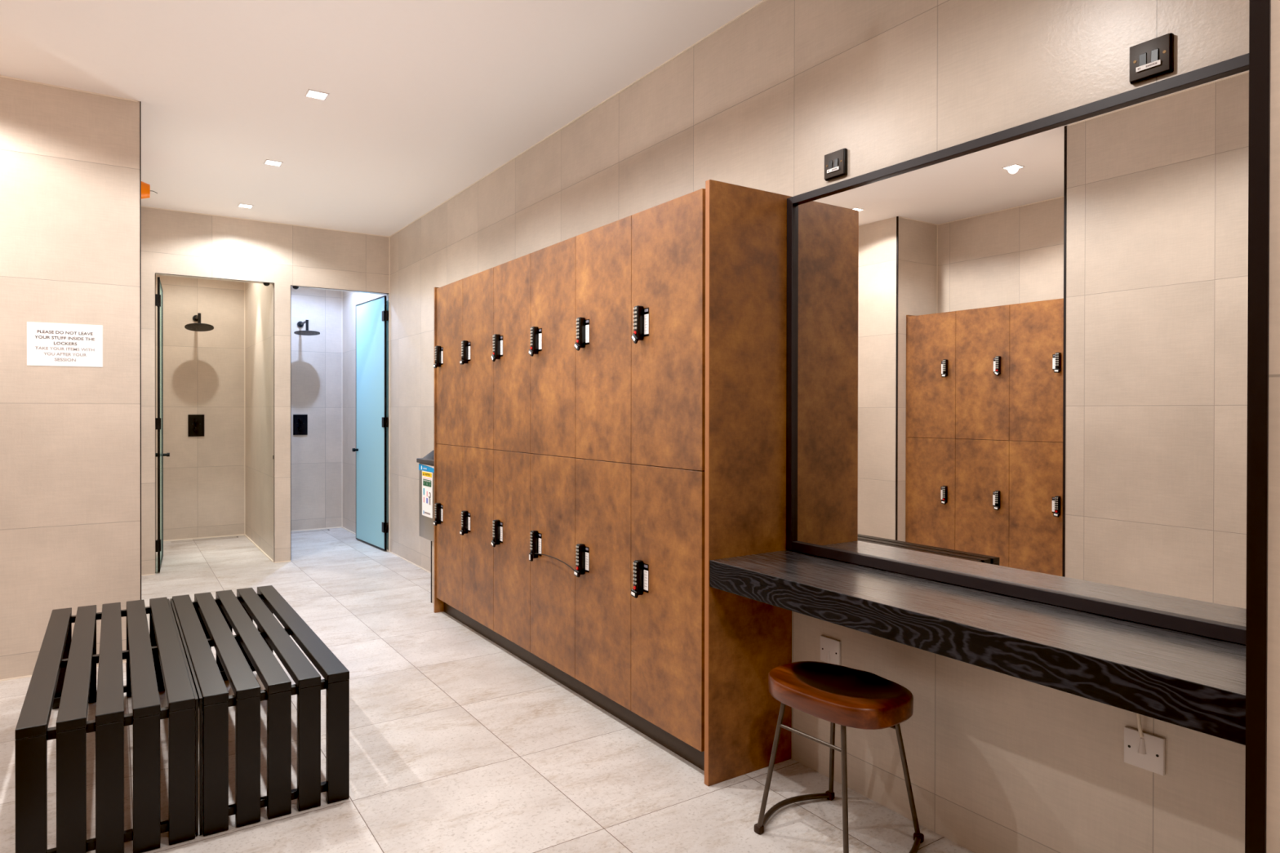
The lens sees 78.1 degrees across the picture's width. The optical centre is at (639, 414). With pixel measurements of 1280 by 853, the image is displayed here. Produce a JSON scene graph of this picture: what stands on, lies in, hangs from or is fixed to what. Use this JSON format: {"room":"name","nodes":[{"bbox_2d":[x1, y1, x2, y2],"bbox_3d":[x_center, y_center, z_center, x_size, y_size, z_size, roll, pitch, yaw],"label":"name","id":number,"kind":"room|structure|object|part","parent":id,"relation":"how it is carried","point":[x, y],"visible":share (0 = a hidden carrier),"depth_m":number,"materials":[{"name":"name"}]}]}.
{"room":"changing room","nodes":[
{"label":"changing room","id":0,"kind":"room"},
{"bbox_2d":[0,76,140,679],"bbox_3d":[-4.240,-0.179,5.437,1.252,2.833,4.287,0,0,-34],"label":"wall","id":1,"kind":"structure","parent":0,"point":[70,244],"depth_m":3.83,"materials":[{"name":"beige tile"}]},
{"bbox_2d":[0,661,126,681],"bbox_3d":[-3.053,1.245,3.657,1.230,0.006,0.006,0,0,-34],"label":"trim","id":2,"kind":"structure","parent":1,"relation":"attached to","point":[124,661],"depth_m":3.73,"materials":[{"name":"beige"}]},
{"bbox_2d":[26,321,102,367],"bbox_3d":[-2.787,-0.339,3.828,0.298,0.208,0.004,0,0,-34],"label":"paper notice","id":3,"kind":"object","parent":1,"relation":"attached to","point":[60,344],"visible":1,"depth_m":3.83,"materials":[{"name":"white paper"}]},
{"bbox_2d":[0,75,137,102],"bbox_3d":[-3.053,-1.582,3.641,1.240,0.006,0.006,0,0,-34],"label":"trim","id":4,"kind":"structure","parent":1,"relation":"attached to","point":[2,76],"depth_m":3.82,"materials":[{"name":"beige paint"}]},
{"bbox_2d":[139,101,141,599],"bbox_3d":[-2.535,-0.169,4.004,0.005,2.833,0.013,0,0,-34],"label":"trim","id":5,"kind":"structure","parent":1,"relation":"attached to","point":[140,101],"depth_m":4.00,"materials":[{"name":"black metal"}]},
{"bbox_2d":[141,181,157,199],"bbox_3d":[-3.072,-1.395,4.915,0.114,0.120,0.120,0,0,-34],"label":"fire alarm","id":6,"kind":"object","parent":1,"relation":"attached to","point":[145,188],"visible":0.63,"depth_m":4.88,"materials":[{"name":"orange plastic"}]},
{"bbox_2d":[155,275,342,540],"bbox_3d":[-4.070,-0.191,8.066,1.947,2.833,0.100,0,0,-34],"label":"wall","id":7,"kind":"structure","parent":0,"point":[203,371],"depth_m":7.93,"materials":[{"name":"beige tile"}]},
{"bbox_2d":[187,414,204,436],"bbox_3d":[-4.371,0.107,7.774,0.140,0.216,0.053,0,0,-34],"label":"shower valve","id":8,"kind":"object","parent":7,"relation":"attached to","point":[195,422],"visible":1,"depth_m":7.78,"materials":[{"name":"black metal"}]},
{"bbox_2d":[184,313,213,331],"bbox_3d":[-4.251,-0.891,7.591,0.244,0.180,0.480,0,0,-34],"label":"shower fixture","id":9,"kind":"object","parent":7,"relation":"attached to","point":[198,326],"visible":1,"depth_m":7.48,"materials":[{"name":"black metal"}]},
{"bbox_3d":[-4.276,-0.911,7.628,0.026,0.107,0.354,0,0,-34],"label":"arm","id":10,"kind":"part","parent":9,"relation":"part of"},
{"bbox_2d":[163,533,244,541],"bbox_3d":[-4.375,1.222,7.805,0.845,0.010,0.010,0,0,-34],"label":"trim","id":11,"kind":"structure","parent":7,"relation":"attached to","point":[242,534],"depth_m":7.83,"materials":[{"name":"beige"}]},
{"bbox_2d":[244,282,244,533],"bbox_3d":[-4.025,-0.197,8.032,0.006,2.821,0.006,0,0,-34],"label":"trim","id":12,"kind":"structure","parent":7,"relation":"attached to","point":[244,282],"depth_m":8.03,"materials":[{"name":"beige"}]},
{"bbox_2d":[293,414,307,435],"bbox_3d":[-3.572,0.105,8.306,0.140,0.216,0.053,0,0,-34],"label":"shower valve","id":13,"kind":"object","parent":7,"relation":"attached to","point":[300,421],"visible":1,"depth_m":8.31,"materials":[{"name":"black"}]},
{"bbox_2d":[293,320,319,335],"bbox_3d":[-3.452,-0.900,8.123,0.244,0.166,0.481,0,0,-34],"label":"shower fixture","id":14,"kind":"object","parent":7,"relation":"attached to","point":[300,324],"visible":1,"depth_m":8.02,"materials":[{"name":"black metal"}]},
{"bbox_3d":[-3.477,-0.912,8.160,0.026,0.107,0.354,0,0,-34],"label":"arm","id":15,"kind":"part","parent":14,"relation":"part of"},
{"bbox_2d":[291,526,342,531],"bbox_3d":[-3.575,1.220,8.338,0.826,0.010,0.010,0,0,-34],"label":"trim","id":16,"kind":"structure","parent":7,"relation":"attached to","point":[338,526],"depth_m":8.42,"materials":[{"name":"beige"}]},
{"bbox_2d":[342,291,342,526],"bbox_3d":[-3.233,-0.198,8.560,0.006,2.821,0.006,0,0,-34],"label":"trim","id":17,"kind":"structure","parent":7,"relation":"attached to","point":[342,291],"depth_m":8.56,"materials":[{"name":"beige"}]},
{"bbox_2d":[141,206,389,574],"bbox_3d":[-3.551,-0.186,7.288,1.947,2.833,1.770,0,0,-34],"label":"wall","id":18,"kind":"structure","parent":0,"point":[180,243],"depth_m":6.33,"materials":[{"name":"beige tile"}]},
{"bbox_2d":[155,272,155,573],"bbox_3d":[-3.746,0.065,6.097,0.004,2.320,0.004,0,0,-34],"label":"trim","id":19,"kind":"structure","parent":18,"relation":"attached to","point":[155,273],"depth_m":6.10,"materials":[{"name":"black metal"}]},
{"bbox_2d":[155,276,169,572],"bbox_3d":[-3.934,0.077,6.473,0.112,2.297,0.812,0,0,-29],"label":"door","id":20,"kind":"structure","parent":18,"relation":"in","point":[159,542],"depth_m":6.13,"materials":[{"name":"teal"}]},
{"bbox_3d":[-4.105,0.345,6.776,0.112,0.034,0.034,0,0,-29],"label":"door knob","id":21,"kind":"part","parent":20,"relation":"part of","materials":[{"name":"black metal"}]},
{"bbox_2d":[155,272,274,283],"bbox_3d":[-3.393,-1.094,6.326,0.840,0.004,0.004,0,0,-34],"label":"trim","id":22,"kind":"structure","parent":18,"relation":"attached to","point":[156,273],"depth_m":6.31,"materials":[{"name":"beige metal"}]},
{"bbox_2d":[141,205,389,237],"bbox_3d":[-3.059,-1.595,6.541,1.941,0.006,0.006,0,0,-34],"label":"trim","id":23,"kind":"structure","parent":18,"relation":"attached to","point":[141,206],"depth_m":6.49,"materials":[{"name":"beige"}]},
{"bbox_2d":[290,284,388,293],"bbox_3d":[-2.595,-1.087,6.857,0.816,0.004,0.004,0,0,-34],"label":"trim","id":24,"kind":"structure","parent":18,"relation":"attached to","point":[291,285],"depth_m":6.85,"materials":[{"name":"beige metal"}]},
{"bbox_2d":[244,222,290,562],"bbox_3d":[-3.481,-0.186,7.335,0.126,2.833,1.770,0,0,-34],"label":"wall","id":25,"kind":"structure","parent":0,"point":[267,308],"depth_m":6.76,"materials":[{"name":"beige tile"}]},
{"bbox_2d":[244,533,273,562],"bbox_3d":[-3.551,1.225,7.320,0.010,0.010,1.710,0,0,-34],"label":"trim","id":26,"kind":"structure","parent":25,"relation":"attached to","point":[245,535],"depth_m":7.21,"materials":[{"name":"beige"}]},
{"bbox_2d":[290,442,291,559],"bbox_3d":[-2.938,0.067,6.636,0.004,2.315,0.004,0,0,-34],"label":"trim","id":27,"kind":"structure","parent":25,"relation":"attached to","point":[291,442],"depth_m":6.64,"materials":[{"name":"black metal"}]},
{"bbox_2d":[0,0,762,236],"bbox_3d":[-1.884,-1.631,3.194,3.910,0.100,10.620,0,0,-34],"label":"ceiling","id":28,"kind":"structure","parent":0,"point":[426,100],"depth_m":3.73,"materials":[{"name":"paint"}]},
{"bbox_2d":[237,203,253,208],"bbox_3d":[-3.012,-1.594,6.023,0.098,0.004,0.098,0,0,-34],"label":"recessed light","id":29,"kind":"object","parent":28,"relation":"in","point":[240,205],"visible":1,"depth_m":6.02,"materials":[{"name":"white plastic"}]},
{"bbox_2d":[239,204,252,208],"bbox_3d":[-3.012,-1.594,6.023,0.082,0.002,0.082,0,0,-34],"label":"diffuser","id":30,"kind":"object","parent":29,"relation":"attached to","point":[246,206],"depth_m":6.02,"materials":[{"name":"white plastic"}]},
{"bbox_2d":[263,159,283,166],"bbox_3d":[-2.313,-1.588,4.975,0.098,0.004,0.098,0,0,-34],"label":"recessed light","id":31,"kind":"object","parent":28,"relation":"in","point":[267,162],"visible":1,"depth_m":4.97,"materials":[{"name":"white plastic"}]},
{"bbox_2d":[265,160,281,165],"bbox_3d":[-2.313,-1.588,4.975,0.082,0.002,0.082,0,0,-34],"label":"diffuser","id":32,"kind":"object","parent":31,"relation":"attached to","point":[268,162],"depth_m":4.97,"materials":[{"name":"white plastic"}]},
{"bbox_2d":[304,88,329,100],"bbox_3d":[-1.598,-1.582,3.901,0.098,0.004,0.098,0,0,-34],"label":"recessed light","id":33,"kind":"object","parent":28,"relation":"in","point":[310,93],"visible":1,"depth_m":3.90,"materials":[{"name":"white plastic"}]},
{"bbox_2d":[306,90,327,99],"bbox_3d":[-1.598,-1.582,3.901,0.082,0.002,0.082,0,0,-34],"label":"diffuser","id":34,"kind":"object","parent":33,"relation":"attached to","point":[317,95],"depth_m":3.90,"materials":[{"name":"white plastic"}]},
{"bbox_2d":[0,527,973,852],"bbox_3d":[-1.889,1.302,3.207,3.910,0.100,10.620,0,0,-34],"label":"floor","id":35,"kind":"structure","parent":0,"point":[459,744],"depth_m":2.85,"materials":[{"name":"tile"}]},
{"bbox_2d":[14,596,198,852],"bbox_3d":[-1.907,1.043,2.851,0.428,0.417,1.520,0,0,-34],"label":"slatted bench","id":36,"kind":"object","parent":35,"relation":"on","point":[64,677],"visible":1,"depth_m":2.30,"materials":[{"name":"black paint"}]},
{"bbox_3d":[-1.644,1.061,2.131,0.067,0.388,0.029,0,0,-34],"label":"leg","id":37,"kind":"part","parent":36,"relation":"part of","materials":[{"name":"black paint"}]},
{"bbox_3d":[-2.470,1.054,3.371,0.067,0.388,0.029,0,0,-34],"label":"leg","id":38,"kind":"part","parent":36,"relation":"part of","materials":[{"name":"black paint"}]},
{"bbox_3d":[-1.571,1.061,2.180,0.067,0.388,0.029,0,0,-34],"label":"leg","id":39,"kind":"part","parent":36,"relation":"part of","materials":[{"name":"black paint"}]},
{"bbox_3d":[-2.397,1.054,3.419,0.067,0.388,0.029,0,0,-34],"label":"leg","id":40,"kind":"part","parent":36,"relation":"part of","materials":[{"name":"black paint"}]},
{"bbox_3d":[-1.513,1.214,2.252,0.412,0.025,0.022,0,0,-34],"label":"foot rail","id":41,"kind":"part","parent":36,"relation":"part of","materials":[{"name":"black metal"}]},
{"bbox_3d":[-2.307,1.208,3.445,0.412,0.025,0.022,0,0,-34],"label":"foot rail","id":42,"kind":"part","parent":36,"relation":"part of","materials":[{"name":"black paint"}]},
{"bbox_3d":[-1.498,1.061,2.229,0.067,0.388,0.029,0,0,-34],"label":"leg","id":43,"kind":"part","parent":36,"relation":"part of","materials":[{"name":"black paint"}]},
{"bbox_3d":[-2.250,1.054,3.517,0.067,0.388,0.029,0,0,-34],"label":"leg","id":44,"kind":"part","parent":36,"relation":"part of","materials":[{"name":"black paint"}]},
{"bbox_3d":[-1.425,1.061,2.278,0.067,0.388,0.029,0,0,-34],"label":"leg","id":45,"kind":"part","parent":36,"relation":"part of","materials":[{"name":"black paint"}]},
{"bbox_3d":[-2.177,1.054,3.566,0.067,0.388,0.029,0,0,-34],"label":"leg","id":46,"kind":"part","parent":36,"relation":"part of","materials":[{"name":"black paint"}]},
{"bbox_3d":[-1.351,1.061,2.327,0.067,0.388,0.029,0,0,-34],"label":"leg","id":47,"kind":"part","parent":36,"relation":"part of","materials":[{"name":"black paint"}]},
{"bbox_3d":[-1.732,0.861,2.967,0.007,0.040,1.496,0,0,-34],"label":"rail","id":48,"kind":"part","parent":36,"relation":"part of","materials":[{"name":"black paint"}]},
{"bbox_3d":[-1.323,1.069,2.354,0.007,0.368,0.016,0,0,-34],"label":"post","id":49,"kind":"part","parent":36,"relation":"part of","materials":[{"name":"black paint"}]},
{"bbox_2d":[170,536,238,542],"bbox_3d":[-4.271,1.225,7.748,0.580,0.003,0.070,0,0,-34],"label":"linear drain","id":50,"kind":"object","parent":35,"relation":"on","point":[233,536],"visible":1,"depth_m":7.76,"materials":[{"name":"metal"}]},
{"bbox_2d":[169,585,349,835],"bbox_3d":[-1.548,1.043,3.090,0.428,0.417,1.520,0,0,-34],"label":"slatted bench","id":51,"kind":"object","parent":35,"relation":"on","point":[204,623],"visible":0.93,"depth_m":2.52,"materials":[{"name":"black paint"}]},
{"bbox_3d":[-1.723,0.861,2.973,0.007,0.040,1.496,0,0,-34],"label":"rail","id":52,"kind":"part","parent":51,"relation":"part of","materials":[{"name":"black paint"}]},
{"bbox_3d":[-1.314,1.069,2.360,0.007,0.368,0.016,0,0,-34],"label":"post","id":53,"kind":"part","parent":51,"relation":"part of","materials":[{"name":"black paint"}]},
{"bbox_3d":[-2.031,1.053,3.663,0.067,0.388,0.029,0,0,-34],"label":"leg","id":54,"kind":"part","parent":51,"relation":"part of","materials":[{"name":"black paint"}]},
{"bbox_3d":[-1.278,1.061,2.375,0.067,0.388,0.029,0,0,-34],"label":"leg","id":55,"kind":"part","parent":51,"relation":"part of","materials":[{"name":"black paint"}]},
{"bbox_3d":[-1.957,1.053,3.712,0.067,0.388,0.029,0,0,-34],"label":"leg","id":56,"kind":"part","parent":51,"relation":"part of","materials":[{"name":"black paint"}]},
{"bbox_3d":[-1.941,1.207,3.688,0.412,0.025,0.022,0,0,-34],"label":"foot rail","id":57,"kind":"part","parent":51,"relation":"part of","materials":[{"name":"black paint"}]},
{"bbox_3d":[-1.884,1.053,3.761,0.067,0.388,0.029,0,0,-34],"label":"leg","id":58,"kind":"part","parent":51,"relation":"part of","materials":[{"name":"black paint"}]},
{"bbox_3d":[-1.205,1.060,2.424,0.067,0.388,0.029,0,0,-34],"label":"leg","id":59,"kind":"part","parent":51,"relation":"part of","materials":[{"name":"black paint"}]},
{"bbox_3d":[-1.811,1.053,3.810,0.067,0.388,0.029,0,0,-34],"label":"leg","id":60,"kind":"part","parent":51,"relation":"part of","materials":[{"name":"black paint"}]},
{"bbox_3d":[-1.147,1.214,2.496,0.412,0.025,0.022,0,0,-34],"label":"foot rail","id":61,"kind":"part","parent":51,"relation":"part of","materials":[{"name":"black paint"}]},
{"bbox_3d":[-1.132,1.060,2.473,0.067,0.388,0.029,0,0,-34],"label":"leg","id":62,"kind":"part","parent":51,"relation":"part of","materials":[{"name":"black paint"}]},
{"bbox_3d":[-1.059,1.060,2.522,0.067,0.388,0.029,0,0,-34],"label":"leg","id":63,"kind":"part","parent":51,"relation":"part of","materials":[{"name":"black paint"}]},
{"bbox_3d":[-0.985,1.060,2.571,0.067,0.388,0.029,0,0,-34],"label":"leg","id":64,"kind":"part","parent":51,"relation":"part of","materials":[{"name":"black paint"}]},
{"bbox_2d":[431,541,433,603],"bbox_3d":[-1.182,1.038,5.202,0.317,0.411,0.258,0,0,-34],"label":"pedestal","id":65,"kind":"object","parent":35,"relation":"on","point":[432,542],"visible":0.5,"depth_m":5.21,"materials":[{"name":"grey metal"}]},
{"bbox_2d":[416,449,434,542],"bbox_3d":[-1.280,0.535,5.327,0.340,0.592,0.395,0,0,-34],"label":"dryer","id":66,"kind":"object","parent":65,"relation":"on","point":[426,465],"visible":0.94,"depth_m":5.25,"materials":[{"name":"metal"}]},
{"bbox_3d":[-1.279,0.313,5.326,0.340,0.029,0.395,0,0,-34],"label":"lid","id":67,"kind":"part","parent":66,"relation":"part of","materials":[{"name":"grey plastic"}]},
{"bbox_3d":[-1.414,0.526,5.242,0.001,0.302,0.207,0,0,-34],"label":"instruction panel","id":68,"kind":"part","parent":66,"relation":"part of","materials":[{"name":"white paper"}]},
{"bbox_2d":[433,287,444,613],"bbox_3d":[-1.131,0.222,5.062,0.386,2.045,0.018,0,0,-34],"label":"end panel","id":69,"kind":"object","parent":35,"relation":"on","point":[438,605],"visible":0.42,"depth_m":4.95,"materials":[{"name":"orange laminate"}]},
{"bbox_2d":[433,444,462,613],"bbox_3d":[-1.020,0.667,4.857,0.406,0.966,0.447,0,0,-34],"label":"locker","id":70,"kind":"object","parent":35,"relation":"on","point":[448,507],"visible":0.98,"depth_m":4.77,"materials":[{"name":"orange laminate"}]},
{"bbox_2d":[433,279,462,446],"bbox_3d":[-1.019,-0.304,4.853,0.406,0.971,0.447,0,0,-34],"label":"locker","id":71,"kind":"object","parent":70,"relation":"on","point":[448,348],"visible":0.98,"depth_m":4.75,"materials":[{"name":"orange laminate"}]},
{"bbox_2d":[459,446,493,630],"bbox_3d":[-0.771,0.669,4.484,0.406,0.966,0.447,0,0,-34],"label":"locker","id":72,"kind":"object","parent":35,"relation":"on","point":[477,513],"visible":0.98,"depth_m":4.38,"materials":[{"name":"orange laminate"}]},
{"bbox_2d":[459,266,493,448],"bbox_3d":[-0.770,-0.302,4.479,0.406,0.971,0.447,0,0,-34],"label":"locker","id":73,"kind":"object","parent":72,"relation":"on","point":[477,362],"visible":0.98,"depth_m":4.38,"materials":[{"name":"orange laminate"}]},
{"bbox_2d":[490,449,533,652],"bbox_3d":[-0.523,0.671,4.111,0.406,0.966,0.447,0,0,-34],"label":"locker","id":74,"kind":"object","parent":35,"relation":"on","point":[511,525],"visible":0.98,"depth_m":4.01,"materials":[{"name":"orange laminate"}]},
{"bbox_3d":[-0.767,0.675,4.125,0.014,0.034,0.042,0,0,-34],"label":"turn knob","id":75,"kind":"part","parent":74,"relation":"part of","materials":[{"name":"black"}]},
{"bbox_2d":[491,253,530,453],"bbox_3d":[-0.521,-0.300,4.106,0.406,0.971,0.447,0,0,-34],"label":"locker","id":76,"kind":"object","parent":74,"relation":"on","point":[511,358],"visible":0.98,"depth_m":4.00,"materials":[{"name":"orange laminate"}]},
{"bbox_2d":[528,453,580,678],"bbox_3d":[-0.274,0.673,3.737,0.406,0.966,0.447,0,0,-34],"label":"locker","id":77,"kind":"object","parent":35,"relation":"on","point":[553,477],"visible":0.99,"depth_m":3.63,"materials":[{"name":"orange laminate"}]},
{"bbox_3d":[-0.518,0.677,3.752,0.014,0.039,0.027,0,0,-34],"label":"turn knob","id":78,"kind":"part","parent":77,"relation":"part of","materials":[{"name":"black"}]},
{"bbox_2d":[528,236,575,457],"bbox_3d":[-0.272,-0.298,3.733,0.406,0.971,0.447,0,0,-34],"label":"locker","id":79,"kind":"object","parent":77,"relation":"on","point":[552,352],"visible":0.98,"depth_m":3.63,"materials":[{"name":"orange laminate"}]},
{"bbox_3d":[-0.516,-0.295,3.748,0.014,0.037,0.043,0,0,-34],"label":"turn knob","id":80,"kind":"part","parent":79,"relation":"part of","materials":[{"name":"silver metal"}]},
{"bbox_2d":[534,553,574,570],"bbox_3d":[-0.381,0.667,3.574,0.014,0.032,0.414,0,0,-33],"label":"cord","id":81,"kind":"object","parent":77,"relation":"hanging from","point":[535,553],"visible":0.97,"depth_m":3.57,"materials":[{"name":"black plastic"}]},
{"bbox_2d":[444,602,704,771],"bbox_3d":[-0.480,1.206,3.857,0.015,0.090,2.719,0,0,-34],"label":"plinth","id":82,"kind":"object","parent":35,"relation":"on","point":[668,740],"visible":0.43,"depth_m":3.43,"materials":[{"name":"laminate"}]},
{"bbox_2d":[573,457,635,711],"bbox_3d":[-0.025,0.676,3.364,0.406,0.966,0.447,0,0,-34],"label":"locker","id":83,"kind":"object","parent":35,"relation":"on","point":[602,571],"visible":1,"depth_m":3.26,"materials":[{"name":"orange laminate"}]},
{"bbox_3d":[-0.269,0.679,3.379,0.014,0.031,0.041,0,0,-34],"label":"turn knob","id":84,"kind":"part","parent":83,"relation":"part of","materials":[{"name":"silver metal"}]},
{"bbox_2d":[573,215,631,463],"bbox_3d":[-0.024,-0.296,3.359,0.406,0.971,0.447,0,0,-34],"label":"locker","id":85,"kind":"object","parent":83,"relation":"on","point":[602,345],"visible":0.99,"depth_m":3.26,"materials":[{"name":"orange laminate"}]},
{"bbox_3d":[-0.268,-0.293,3.374,0.014,0.039,0.043,0,0,-34],"label":"turn knob","id":86,"kind":"part","parent":85,"relation":"part of","materials":[{"name":"black"}]},
{"bbox_2d":[631,464,705,751],"bbox_3d":[0.224,0.678,2.990,0.406,0.966,0.447,0,0,-34],"label":"locker","id":87,"kind":"object","parent":35,"relation":"on","point":[668,504],"visible":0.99,"depth_m":2.88,"materials":[{"name":"orange laminate"}]},
{"bbox_3d":[-0.021,0.682,3.005,0.014,0.031,0.041,0,0,-34],"label":"turn knob","id":88,"kind":"part","parent":87,"relation":"part of","materials":[{"name":"black"}]},
{"bbox_2d":[631,188,705,471],"bbox_3d":[0.225,-0.293,2.986,0.406,0.971,0.447,0,0,-34],"label":"locker","id":89,"kind":"object","parent":87,"relation":"on","point":[668,400],"visible":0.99,"depth_m":2.87,"materials":[{"name":"orange laminate"}]},
{"bbox_3d":[-0.019,-0.290,3.001,0.014,0.041,0.042,0,0,-34],"label":"turn knob","id":90,"kind":"part","parent":89,"relation":"part of","materials":[{"name":"black"}]},
{"bbox_2d":[704,179,791,786],"bbox_3d":[0.388,0.232,2.780,0.388,2.052,0.022,0,0,-34],"label":"end panel","id":91,"kind":"object","parent":35,"relation":"on","point":[745,638],"visible":0.86,"depth_m":2.75,"materials":[{"name":"orange laminate"}]},
{"bbox_2d":[754,661,924,852],"bbox_3d":[0.591,1.028,2.352,0.358,0.465,0.447,0,0,-38],"label":"stool","id":92,"kind":"object","parent":35,"relation":"on","point":[844,696],"visible":1,"depth_m":2.32,"materials":[{"name":"brown wood"}]},
{"bbox_3d":[0.395,1.052,2.369,0.088,0.395,0.015,0,0,7],"label":"leg","id":93,"kind":"part","parent":92,"relation":"part of","materials":[{"name":"brown metal"}]},
{"bbox_3d":[0.622,1.051,2.547,0.015,0.395,0.088,0,0,7],"label":"leg","id":94,"kind":"part","parent":92,"relation":"part of","materials":[{"name":"brown metal"}]},
{"bbox_3d":[0.594,0.827,2.354,0.305,0.063,0.428,0,0,-38],"label":"seat","id":95,"kind":"part","parent":92,"relation":"part of","materials":[{"name":"brown wood"}]},
{"bbox_3d":[0.561,1.053,2.158,0.015,0.395,0.088,0,0,7],"label":"leg","id":96,"kind":"part","parent":92,"relation":"part of","materials":[{"name":"brown metal"}]},
{"bbox_3d":[0.787,1.052,2.336,0.088,0.395,0.015,0,0,7],"label":"leg","id":97,"kind":"part","parent":92,"relation":"part of","materials":[{"name":"brown metal"}]},
{"bbox_2d":[342,0,1249,852],"bbox_3d":[-0.301,-0.167,4.256,0.100,2.833,10.620,0,0,-34],"label":"wall","id":98,"kind":"structure","parent":0,"point":[997,762],"depth_m":2.50,"materials":[{"name":"beige tile"}]},
{"bbox_2d":[342,526,387,551],"bbox_3d":[-2.759,1.224,7.848,0.010,0.010,1.710,0,0,-34],"label":"trim","id":99,"kind":"structure","parent":98,"relation":"attached to","point":[342,526],"depth_m":8.24,"materials":[{"name":"beige"}]},
{"bbox_2d":[351,295,388,551],"bbox_3d":[-2.534,0.075,7.419,0.112,2.297,0.832,0,0,-37],"label":"door","id":100,"kind":"structure","parent":98,"relation":"in","point":[371,316],"depth_m":7.38,"materials":[{"name":"teal glass"}]},
{"bbox_2d":[388,237,390,551],"bbox_3d":[-2.251,-0.180,7.087,0.006,2.827,0.006,0,0,-34],"label":"trim","id":101,"kind":"structure","parent":98,"relation":"attached to","point":[389,237],"depth_m":7.09,"materials":[{"name":"beige"}]},
{"bbox_2d":[389,551,431,573],"bbox_3d":[-1.748,1.235,6.335,0.006,0.006,1.810,0,0,-34],"label":"trim","id":102,"kind":"structure","parent":98,"relation":"attached to","point":[389,551],"depth_m":6.58,"materials":[{"name":"beige"}]},
{"bbox_2d":[389,0,766,237],"bbox_3d":[-0.838,-1.584,4.963,0.006,0.006,8.635,0,0,-34],"label":"trim","id":103,"kind":"structure","parent":98,"relation":"attached to","point":[762,1],"depth_m":3.90,"materials":[{"name":"beige paint"}]},
{"bbox_2d":[820,635,840,665],"bbox_3d":[0.653,0.815,2.718,0.019,0.087,0.088,0,0,-34],"label":"outlet plate","id":104,"kind":"object","parent":98,"relation":"attached to","point":[830,648],"visible":0.88,"depth_m":2.71,"materials":[{"name":"white plastic"}]},
{"bbox_2d":[826,651,831,662],"bbox_3d":[0.651,0.835,2.720,0.018,0.035,0.018,0,0,-34],"label":"hood","id":105,"kind":"object","parent":104,"relation":"attached to","point":[828,653],"depth_m":2.71,"materials":[{"name":"white plastic"}]},
{"bbox_2d":[824,147,847,181],"bbox_3d":[0.666,-0.853,2.692,0.022,0.090,0.092,0,0,-34],"label":"switch","id":106,"kind":"object","parent":98,"relation":"attached to","point":[835,162],"visible":1,"depth_m":2.68,"materials":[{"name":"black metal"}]},
{"bbox_2d":[834,158,838,167],"bbox_3d":[0.667,-0.854,2.678,0.006,0.030,0.016,0,0,-34],"label":"rocker switch","id":107,"kind":"object","parent":106,"relation":"attached to","point":[836,160],"depth_m":2.68,"materials":[{"name":"black"}]},
{"bbox_2d":[709,550,1245,745],"bbox_3d":[0.893,0.540,2.023,0.387,0.090,1.797,0,0,-34],"label":"countertop","id":108,"kind":"structure","parent":98,"relation":"attached to","point":[1193,682],"depth_m":1.83,"materials":[{"name":"black wood"}]},
{"bbox_2d":[786,53,1248,644],"bbox_3d":[1.041,-0.142,2.118,0.034,1.272,1.795,0,0,-34],"label":"wall mirror","id":109,"kind":"object","parent":98,"relation":"attached to","point":[1016,357],"visible":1,"depth_m":2.07,"materials":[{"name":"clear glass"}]},
{"bbox_2d":[1124,726,1164,775],"bbox_3d":[1.205,0.805,1.889,0.019,0.087,0.088,0,0,-34],"label":"outlet plate","id":110,"kind":"object","parent":98,"relation":"attached to","point":[1147,753],"visible":1,"depth_m":1.88,"materials":[{"name":"white plastic"}]},
{"bbox_2d":[1136,713,1143,737],"bbox_3d":[1.196,0.680,1.892,0.022,0.184,0.012,0,0,30],"label":"cable","id":111,"kind":"object","parent":110,"relation":"attached to","point":[1138,716],"visible":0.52,"depth_m":1.89,"materials":[{"name":"beige plastic"}]},
{"bbox_2d":[1137,737,1146,754],"bbox_3d":[1.204,0.793,1.890,0.018,0.035,0.018,0,0,-34],"label":"hood","id":112,"kind":"object","parent":110,"relation":"attached to","point":[1141,741],"depth_m":1.89,"materials":[{"name":"white plastic"}]},
{"bbox_2d":[1129,32,1173,84],"bbox_3d":[1.212,-0.845,1.872,0.022,0.090,0.092,0,0,-34],"label":"switch","id":113,"kind":"object","parent":98,"relation":"attached to","point":[1153,58],"visible":1,"depth_m":1.86,"materials":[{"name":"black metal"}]},
{"bbox_2d":[1137,62,1156,70],"bbox_3d":[1.202,-0.826,1.869,0.001,0.004,0.042,0,0,-34],"label":"print","id":114,"kind":"object","parent":113,"relation":"attached to","point":[1141,65],"depth_m":1.87,"materials":[{"name":"grey"}]},
{"bbox_2d":[1151,48,1159,62],"bbox_3d":[1.213,-0.846,1.858,0.006,0.030,0.016,0,0,-34],"label":"rocker switch","id":115,"kind":"object","parent":113,"relation":"attached to","point":[1154,51],"depth_m":1.86,"materials":[{"name":"black plastic"}]},
{"bbox_2d":[1266,0,1279,852],"bbox_3d":[1.086,-0.149,0.993,1.209,2.833,0.120,0,0,-34],"label":"wall","id":116,"kind":"structure","parent":0,"point":[1273,803],"depth_m":0.69,"materials":[{"name":"beige tile"}]},
{"bbox_2d":[1244,0,1271,852],"bbox_3d":[0.557,-0.149,0.706,0.015,2.833,0.015,0,0,-34],"label":"mirror frame","id":117,"kind":"structure","parent":116,"relation":"attached to","point":[1260,11],"depth_m":0.70,"materials":[{"name":"black metal"}]}
]}

